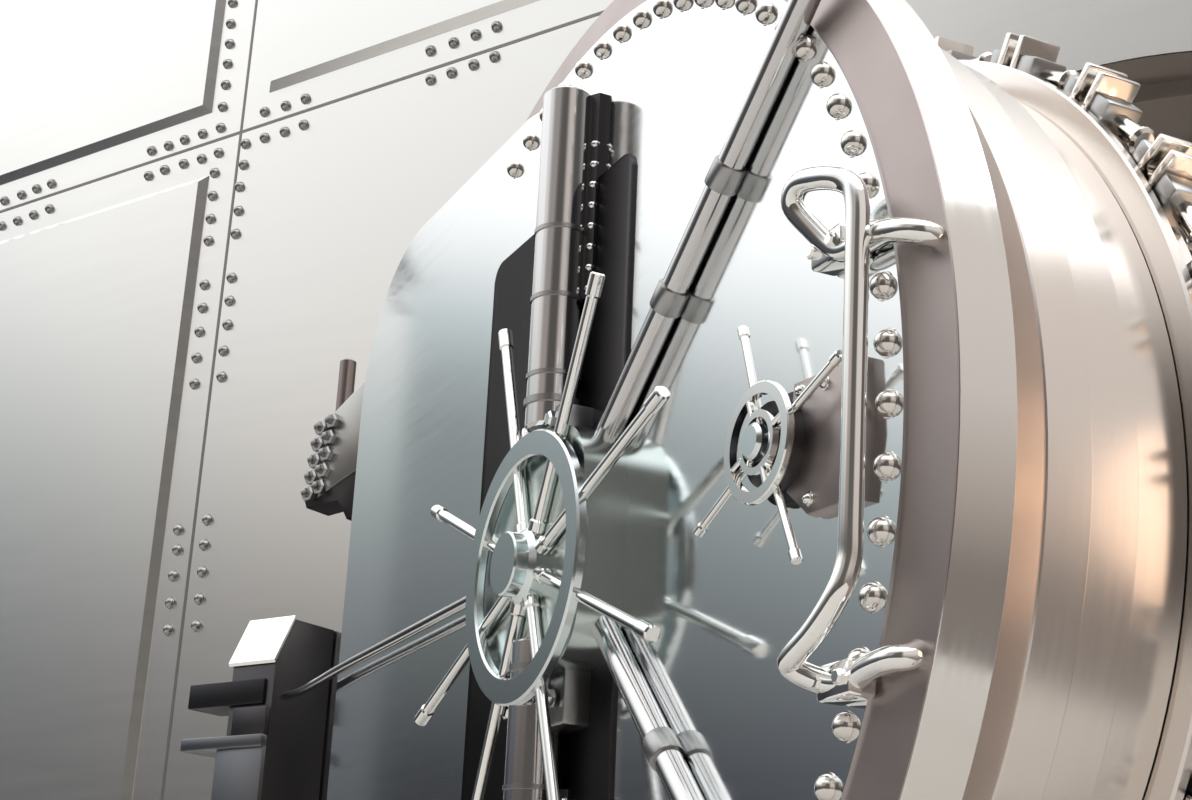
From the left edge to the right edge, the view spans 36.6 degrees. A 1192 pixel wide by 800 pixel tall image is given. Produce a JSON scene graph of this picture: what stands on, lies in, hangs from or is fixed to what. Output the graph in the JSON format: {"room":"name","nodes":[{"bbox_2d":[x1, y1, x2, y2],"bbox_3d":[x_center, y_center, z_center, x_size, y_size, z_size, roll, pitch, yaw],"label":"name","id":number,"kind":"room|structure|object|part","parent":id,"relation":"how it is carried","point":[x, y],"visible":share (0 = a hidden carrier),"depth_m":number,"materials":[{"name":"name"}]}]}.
{"room":"bank vault","nodes":[
{"label":"bank vault","id":0,"kind":"room"},
{"bbox_2d":[0,0,1191,799],"bbox_3d":[0.533,-0.183,4.259,6.820,4.430,0.124,-11,-23,33],"label":"wall","id":1,"kind":"structure","parent":0,"point":[208,208],"depth_m":5.41,"materials":[{"name":"grey metal"}]},
{"bbox_3d":[-1.793,0.836,5.525,1.212,3.087,0.027,-11,-23,33],"label":"wall panel","id":2,"kind":"part","parent":1,"relation":"part of","materials":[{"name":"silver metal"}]},
{"bbox_3d":[-1.709,-1.299,6.278,1.187,0.981,0.027,-11,-23,33],"label":"wall panel","id":3,"kind":"part","parent":1,"relation":"part of","materials":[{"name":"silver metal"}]},
{"bbox_2d":[180,615,333,799],"bbox_3d":[-0.898,0.936,4.685,0.299,0.722,0.225,-11,-23,33],"label":"box","id":4,"kind":"object","parent":1,"relation":"attached to","point":[271,748],"visible":1,"depth_m":4.63,"materials":[{"name":"grey metal"}]},
{"bbox_3d":[-0.926,0.779,4.711,0.273,0.065,0.120,-11,-23,33],"label":"latch plate","id":5,"kind":"part","parent":4,"relation":"part of","materials":[{"name":"black metal"}]},
{"bbox_2d":[301,359,364,520],"bbox_3d":[-0.618,0.104,4.768,0.255,0.500,0.262,-11,-23,33],"label":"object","id":6,"kind":"object","parent":1,"relation":"attached to","point":[337,446],"visible":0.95,"depth_m":4.66,"materials":[{"name":"silver metal"}]},
{"bbox_3d":[-0.625,0.099,4.689,0.178,0.320,0.070,-11,-23,33],"label":"arm","id":7,"kind":"part","parent":6,"relation":"part of","materials":[{"name":"silver metal"}]},
{"bbox_3d":[1.101,-1.829,4.405,5.137,0.981,0.027,-11,-23,33],"label":"wall panel","id":8,"kind":"part","parent":1,"relation":"part of","materials":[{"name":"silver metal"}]},
{"bbox_2d":[280,0,1191,799],"bbox_3d":[0.059,0.370,3.518,0.774,2.174,2.745,11,-21,-24],"label":"door","id":9,"kind":"structure","parent":1,"relation":"in","point":[795,403],"depth_m":2.67,"materials":[{"name":"silver metal"}]},
{"bbox_3d":[-0.111,0.734,2.980,0.094,0.675,0.094,11,-21,-24],"label":"locking rod","id":10,"kind":"part","parent":9,"relation":"part of","materials":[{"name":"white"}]},
{"bbox_3d":[-0.102,0.397,3.243,0.008,1.615,0.635,11,-21,-24],"label":"backing plate","id":11,"kind":"part","parent":9,"relation":"part of","materials":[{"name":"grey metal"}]},
{"bbox_3d":[-0.067,-0.262,3.327,0.094,0.675,0.094,11,-21,-24],"label":"locking rod","id":12,"kind":"part","parent":9,"relation":"part of","materials":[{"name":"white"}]},
{"bbox_3d":[-0.086,0.294,3.320,0.050,2.000,2.315,11,-21,-24],"label":"plate","id":13,"kind":"part","parent":9,"relation":"part of","materials":[{"name":"silver metal"}]},
{"bbox_3d":[0.228,0.060,2.511,0.036,0.054,0.054,11,-21,-24],"label":"dial knob","id":14,"kind":"part","parent":9,"relation":"part of","materials":[{"name":"silver metal"}]},
{"bbox_3d":[0.352,0.017,2.347,0.261,0.730,0.111,-13,-25,38],"label":"pull handle","id":15,"kind":"part","parent":9,"relation":"part of","materials":[{"name":"silver metal"}]},
{"bbox_2d":[1078,52,1191,255],"bbox_3d":[1.343,0.604,4.028,3.200,3.200,1.096,-11,-23,33],"label":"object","id":16,"kind":"structure","parent":1,"relation":"attached to","point":[1164,96],"depth_m":4.03,"materials":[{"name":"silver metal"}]}
]}

